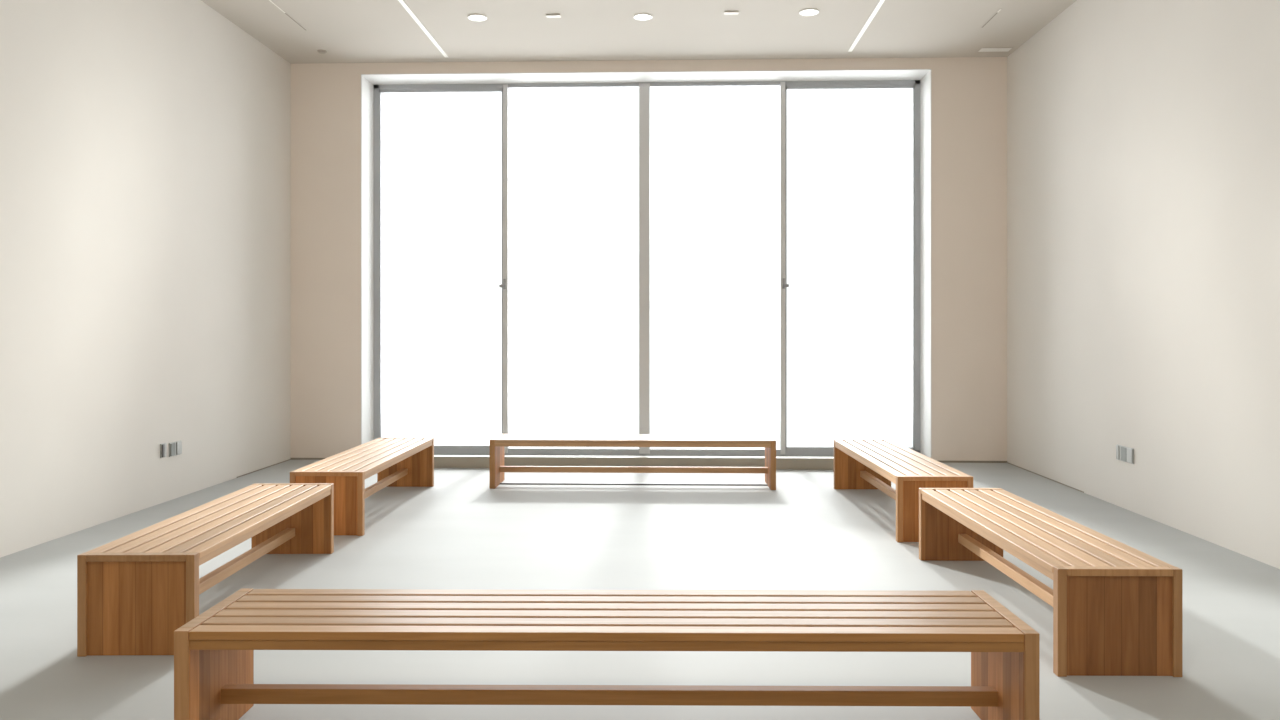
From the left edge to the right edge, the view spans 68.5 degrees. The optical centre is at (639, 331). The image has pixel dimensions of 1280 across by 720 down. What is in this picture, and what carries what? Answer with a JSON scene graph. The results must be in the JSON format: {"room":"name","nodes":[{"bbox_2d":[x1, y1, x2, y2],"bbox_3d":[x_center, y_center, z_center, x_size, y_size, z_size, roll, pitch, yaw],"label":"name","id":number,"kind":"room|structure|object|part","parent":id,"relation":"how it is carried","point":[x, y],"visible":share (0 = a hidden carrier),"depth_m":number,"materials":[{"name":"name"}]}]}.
{"room":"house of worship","nodes":[
{"label":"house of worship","id":0,"kind":"room"},
{"bbox_2d":[0,0,290,557],"bbox_3d":[-4.221,-0.783,4.446,0.200,4.447,12.215,0,0,2],"label":"wall","id":1,"kind":"structure","parent":0,"point":[145,145],"depth_m":7.46,"materials":[{"name":"paint"}]},
{"bbox_2d":[160,443,166,457],"bbox_3d":[-4.000,1.000,7.891,0.020,0.120,0.085,0,0,2],"label":"wall socket","id":2,"kind":"object","parent":1,"relation":"attached to","point":[163,447],"visible":1,"depth_m":7.87,"materials":[{"name":"grey plastic"}]},
{"bbox_2d":[169,440,181,456],"bbox_3d":[-3.994,1.008,8.078,0.018,0.120,0.190,0,0,2],"label":"wall socket","id":3,"kind":"object","parent":1,"relation":"attached to","point":[175,448],"visible":1,"depth_m":8.07,"materials":[{"name":"grey plastic"}]},
{"bbox_2d":[237,459,290,477],"bbox_3d":[-3.943,1.435,9.890,0.005,0.010,1.315,0,0,2],"label":"baseboard","id":4,"kind":"structure","parent":1,"relation":"attached to","point":[288,459],"depth_m":9.92,"materials":[{"name":"beige"}]},
{"bbox_2d":[201,0,1076,63],"bbox_3d":[-0.144,-3.107,4.424,8.351,0.200,12.835,0,0,2],"label":"ceiling","id":5,"kind":"structure","parent":0,"point":[350,31],"depth_m":9.32,"materials":[{"name":"paint"}]},
{"bbox_2d":[268,0,307,30],"bbox_3d":[-3.381,-3.005,7.843,0.028,0.004,3.072,0,0,2],"label":"light slot","id":6,"kind":"object","parent":5,"relation":"attached to","point":[271,1],"visible":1,"depth_m":8.90,"materials":[{"name":"paint"}]},
{"bbox_2d":[317,50,326,53],"bbox_3d":[-3.410,-2.997,10.071,0.100,0.020,0.100,0,0,2],"label":"smoke detector","id":7,"kind":"object","parent":5,"relation":"attached to","point":[318,51],"visible":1,"depth_m":10.06,"materials":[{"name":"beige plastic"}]},
{"bbox_2d":[397,0,448,57],"bbox_3d":[-2.182,-3.005,8.285,0.054,0.004,4.032,0,0,2],"label":"light slot","id":8,"kind":"object","parent":5,"relation":"attached to","point":[405,6],"visible":1,"depth_m":9.28,"materials":[{"name":"paint"}]},
{"bbox_2d":[468,14,486,20],"bbox_3d":[-1.555,-3.002,8.985,0.184,0.010,0.184,0,0,2],"label":"recessed light","id":9,"kind":"object","parent":5,"relation":"in","point":[474,17],"visible":1,"depth_m":8.97,"materials":[{"name":"white plastic"}]},
{"bbox_2d":[546,14,560,17],"bbox_3d":[-0.823,-3.000,8.931,0.136,0.014,0.070,0,0,2],"label":"ceiling vent","id":10,"kind":"object","parent":5,"relation":"in","point":[547,15],"visible":1,"depth_m":8.93,"materials":[{"name":"beige"}]},
{"bbox_2d":[633,13,652,20],"bbox_3d":[0.028,-3.002,8.964,0.184,0.010,0.184,0,0,2],"label":"recessed light","id":11,"kind":"object","parent":5,"relation":"in","point":[640,16],"visible":1,"depth_m":8.94,"materials":[{"name":"white plastic"}]},
{"bbox_2d":[724,11,738,14],"bbox_3d":[0.860,-3.000,8.847,0.136,0.014,0.070,0,0,2],"label":"ceiling vent","id":12,"kind":"object","parent":5,"relation":"in","point":[725,12],"visible":1,"depth_m":8.82,"materials":[{"name":"beige"}]},
{"bbox_2d":[799,8,818,15],"bbox_3d":[1.591,-3.002,8.833,0.184,0.010,0.184,0,0,2],"label":"recessed light","id":13,"kind":"object","parent":5,"relation":"in","point":[810,11],"visible":1,"depth_m":8.83,"materials":[{"name":"white plastic"}]},
{"bbox_2d":[847,0,885,51],"bbox_3d":[2.188,-3.005,8.109,0.054,0.004,3.962,0,0,2],"label":"light slot","id":14,"kind":"object","parent":5,"relation":"attached to","point":[880,3],"visible":1,"depth_m":9.19,"materials":[{"name":"paint"}]},
{"bbox_2d":[980,9,1001,27],"bbox_3d":[3.373,-3.005,9.021,0.028,0.004,0.542,0,0,2],"label":"light slot","id":15,"kind":"object","parent":5,"relation":"attached to","point":[999,10],"visible":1,"depth_m":9.04,"materials":[{"name":"paint"}]},
{"bbox_2d":[977,47,1013,51],"bbox_3d":[3.785,-3.004,10.013,0.340,0.006,0.150,0,0,2],"label":"access panel","id":16,"kind":"object","parent":5,"relation":"attached to","point":[982,49],"visible":1,"depth_m":10.00,"materials":[{"name":"paint"}]},
{"bbox_2d":[0,460,1279,719],"bbox_3d":[-0.142,1.540,4.484,8.351,0.200,12.955,0,0,2],"label":"floor","id":17,"kind":"structure","parent":0,"point":[458,532],"depth_m":5.30,"materials":[{"name":"grey concrete"}]},
{"bbox_2d":[77,483,333,656],"bbox_3d":[-2.244,1.215,5.141,0.517,0.450,1.964,0,0,-1],"label":"slatted bench","id":18,"kind":"object","parent":17,"relation":"on","point":[134,590],"visible":0.97,"depth_m":4.26,"materials":[{"name":"brown wood"}]},
{"bbox_3d":[-2.234,1.218,4.191,0.505,0.443,0.037,0,0,-1],"label":"panel","id":19,"kind":"part","parent":18,"relation":"part of","materials":[{"name":"brown wood"}]},
{"bbox_3d":[-2.234,1.005,4.183,0.440,0.030,0.048,0,0,-1],"label":"rail","id":20,"kind":"part","parent":18,"relation":"part of","materials":[{"name":"brown wood"}]},
{"bbox_3d":[-2.255,1.218,6.091,0.505,0.443,0.037,0,0,-1],"label":"panel","id":21,"kind":"part","parent":18,"relation":"part of","materials":[{"name":"brown wood"}]},
{"bbox_3d":[-2.255,1.005,6.099,0.440,0.030,0.048,0,0,-1],"label":"rail","id":22,"kind":"part","parent":18,"relation":"part of","materials":[{"name":"brown wood"}]},
{"bbox_2d":[290,438,433,535],"bbox_3d":[-2.194,1.215,7.684,0.517,0.450,2.140,0,0,1],"label":"slatted bench","id":23,"kind":"object","parent":17,"relation":"on","point":[396,462],"visible":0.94,"depth_m":7.21,"materials":[{"name":"brown wood"}]},
{"bbox_3d":[-2.210,1.218,6.645,0.505,0.443,0.037,0,0,1],"label":"panel","id":24,"kind":"part","parent":23,"relation":"part of","materials":[{"name":"brown wood"}]},
{"bbox_3d":[-2.210,1.005,6.638,0.440,0.030,0.048,0,0,1],"label":"rail","id":25,"kind":"part","parent":23,"relation":"part of","materials":[{"name":"brown wood"}]},
{"bbox_3d":[-2.179,1.218,8.722,0.505,0.443,0.037,0,0,1],"label":"panel","id":26,"kind":"part","parent":23,"relation":"part of","materials":[{"name":"brown wood"}]},
{"bbox_2d":[174,588,1039,719],"bbox_3d":[-0.113,1.215,3.349,2.852,0.450,0.517,0,0,0],"label":"slatted bench","id":27,"kind":"object","parent":17,"relation":"on","point":[214,651],"visible":1,"depth_m":3.30,"materials":[{"name":"brown wood"}]},
{"bbox_3d":[-1.515,1.005,3.362,0.048,0.030,0.440,0,0,0],"label":"rail","id":28,"kind":"part","parent":27,"relation":"part of","materials":[{"name":"brown wood"}]},
{"bbox_3d":[-1.508,1.218,3.362,0.037,0.443,0.505,0,0,1],"label":"panel","id":29,"kind":"part","parent":27,"relation":"part of","materials":[{"name":"brown wood"}]},
{"bbox_3d":[1.281,1.218,3.337,0.037,0.443,0.505,0,0,1],"label":"panel","id":30,"kind":"part","parent":27,"relation":"part of","materials":[{"name":"brown wood"}]},
{"bbox_3d":[1.289,1.005,3.337,0.048,0.030,0.440,0,0,0],"label":"rail","id":31,"kind":"part","parent":27,"relation":"part of","materials":[{"name":"brown wood"}]},
{"bbox_2d":[490,434,775,489],"bbox_3d":[-0.064,1.215,8.815,2.614,0.450,0.517,0,0,2],"label":"slatted bench","id":32,"kind":"object","parent":17,"relation":"on","point":[498,443],"visible":1,"depth_m":8.76,"materials":[{"name":"brown wood"}]},
{"bbox_3d":[-1.339,1.218,8.851,0.037,0.443,0.505,0,0,2],"label":"panel","id":33,"kind":"part","parent":32,"relation":"part of","materials":[{"name":"brown wood"}]},
{"bbox_3d":[1.211,1.218,8.779,0.037,0.443,0.505,0,0,2],"label":"panel","id":34,"kind":"part","parent":32,"relation":"part of","materials":[{"name":"brown wood"}]},
{"bbox_3d":[1.219,1.005,8.778,0.048,0.030,0.440,0,0,2],"label":"rail","id":35,"kind":"part","parent":32,"relation":"part of","materials":[{"name":"brown wood"}]},
{"bbox_2d":[434,455,833,469],"bbox_3d":[-0.015,1.381,9.911,5.230,0.118,0.130,0,0,2],"label":"window sill","id":36,"kind":"structure","parent":17,"relation":"on","point":[440,461],"depth_m":9.85,"materials":[{"name":"grey metal"}]},
{"bbox_2d":[834,439,972,541],"bbox_3d":[2.024,1.215,7.508,0.517,0.450,2.206,0,0,0],"label":"slatted bench","id":37,"kind":"object","parent":17,"relation":"on","point":[858,463],"visible":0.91,"depth_m":7.05,"materials":[{"name":"brown wood"}]},
{"bbox_3d":[2.033,1.005,8.587,0.440,0.030,0.048,0,0,0],"label":"rail","id":38,"kind":"part","parent":37,"relation":"part of","materials":[{"name":"brown wood"}]},
{"bbox_3d":[2.033,1.218,8.579,0.505,0.443,0.037,0,0,0],"label":"panel","id":39,"kind":"part","parent":37,"relation":"part of","materials":[{"name":"brown wood"}]},
{"bbox_3d":[2.015,1.218,6.436,0.505,0.443,0.037,0,0,0],"label":"panel","id":40,"kind":"part","parent":37,"relation":"part of","materials":[{"name":"brown wood"}]},
{"bbox_3d":[2.015,1.005,6.429,0.440,0.030,0.048,0,0,0],"label":"rail","id":41,"kind":"part","parent":37,"relation":"part of","materials":[{"name":"brown wood"}]},
{"bbox_2d":[919,488,1182,676],"bbox_3d":[2.012,1.215,4.928,0.517,0.450,2.033,0,0,1],"label":"slatted bench","id":42,"kind":"object","parent":17,"relation":"on","point":[1117,606],"visible":1,"depth_m":3.96,"materials":[{"name":"brown wood"}]},
{"bbox_3d":[2.023,1.005,5.920,0.440,0.030,0.048,0,0,1],"label":"rail","id":43,"kind":"part","parent":42,"relation":"part of","materials":[{"name":"brown wood"}]},
{"bbox_3d":[2.023,1.218,5.913,0.505,0.443,0.037,0,0,1],"label":"panel","id":44,"kind":"part","parent":42,"relation":"part of","materials":[{"name":"brown wood"}]},
{"bbox_3d":[2.001,1.005,3.935,0.440,0.030,0.048,0,0,1],"label":"rail","id":45,"kind":"part","parent":42,"relation":"part of","materials":[{"name":"brown wood"}]},
{"bbox_3d":[2.001,1.218,3.943,0.505,0.443,0.037,0,0,1],"label":"panel","id":46,"kind":"part","parent":42,"relation":"part of","materials":[{"name":"brown wood"}]},
{"bbox_2d":[291,57,1006,460],"bbox_3d":[0.058,-0.783,10.679,8.351,4.447,0.520,0,0,2],"label":"wall","id":47,"kind":"structure","parent":0,"point":[969,94],"depth_m":10.34,"materials":[{"name":"beige paint"}]},
{"bbox_2d":[361,69,930,457],"bbox_3d":[0.044,-0.721,10.627,6.329,4.322,0.424,0,0,2],"label":"window frame","id":48,"kind":"structure","parent":47,"relation":"attached to","point":[368,81],"depth_m":10.63,"materials":[{"name":"white"}]},
{"bbox_2d":[374,80,919,456],"bbox_3d":[0.051,-0.717,10.848,6.313,4.314,0.142,0,0,2],"label":"window","id":49,"kind":"structure","parent":47,"relation":"in","point":[644,87],"depth_m":10.83,"materials":[{"name":"grey metal"}]},
{"bbox_3d":[-2.314,-0.736,10.948,1.455,4.187,0.055,0,0,2],"label":"sash","id":50,"kind":"part","parent":49,"relation":"part of","materials":[{"name":"glass"}]},
{"bbox_3d":[-1.589,-0.550,10.855,0.069,0.120,0.050,0,0,2],"label":"handle","id":51,"kind":"part","parent":49,"relation":"part of","materials":[{"name":"silver metal"}]},
{"bbox_3d":[-0.771,-0.736,10.902,1.522,4.187,0.012,0,0,2],"label":"pane","id":52,"kind":"part","parent":49,"relation":"part of","materials":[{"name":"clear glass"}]},
{"bbox_3d":[1.668,-0.550,10.750,0.069,0.120,0.050,0,0,2],"label":"handle","id":53,"kind":"part","parent":49,"relation":"part of","materials":[{"name":"silver metal"}]},
{"bbox_3d":[2.408,-0.736,10.796,1.476,4.187,0.055,0,0,2],"label":"sash","id":54,"kind":"part","parent":49,"relation":"part of","materials":[{"name":"glass"}]},
{"bbox_2d":[290,458,1006,462],"bbox_3d":[0.050,1.429,10.416,7.951,0.022,0.006,0,0,2],"label":"baseboard","id":55,"kind":"structure","parent":47,"relation":"attached to","point":[290,458],"depth_m":10.30,"materials":[{"name":"beige"}]},
{"bbox_2d":[1007,0,1279,568],"bbox_3d":[3.926,-0.783,4.183,0.200,4.447,12.215,0,0,2],"label":"wall","id":56,"kind":"structure","parent":0,"point":[1143,136],"depth_m":7.20,"materials":[{"name":"paint"}]},
{"bbox_2d":[1007,462,1083,492],"bbox_3d":[3.990,1.435,9.334,0.005,0.010,1.915,0,0,2],"label":"baseboard","id":57,"kind":"structure","parent":56,"relation":"attached to","point":[1007,462],"depth_m":9.19,"materials":[{"name":"beige"}]},
{"bbox_2d":[1116,444,1133,463],"bbox_3d":[3.927,0.991,7.589,0.018,0.125,0.284,0,0,2],"label":"wall socket","id":58,"kind":"object","parent":56,"relation":"attached to","point":[1123,453],"visible":1,"depth_m":7.58,"materials":[{"name":"grey plastic"}]}
]}

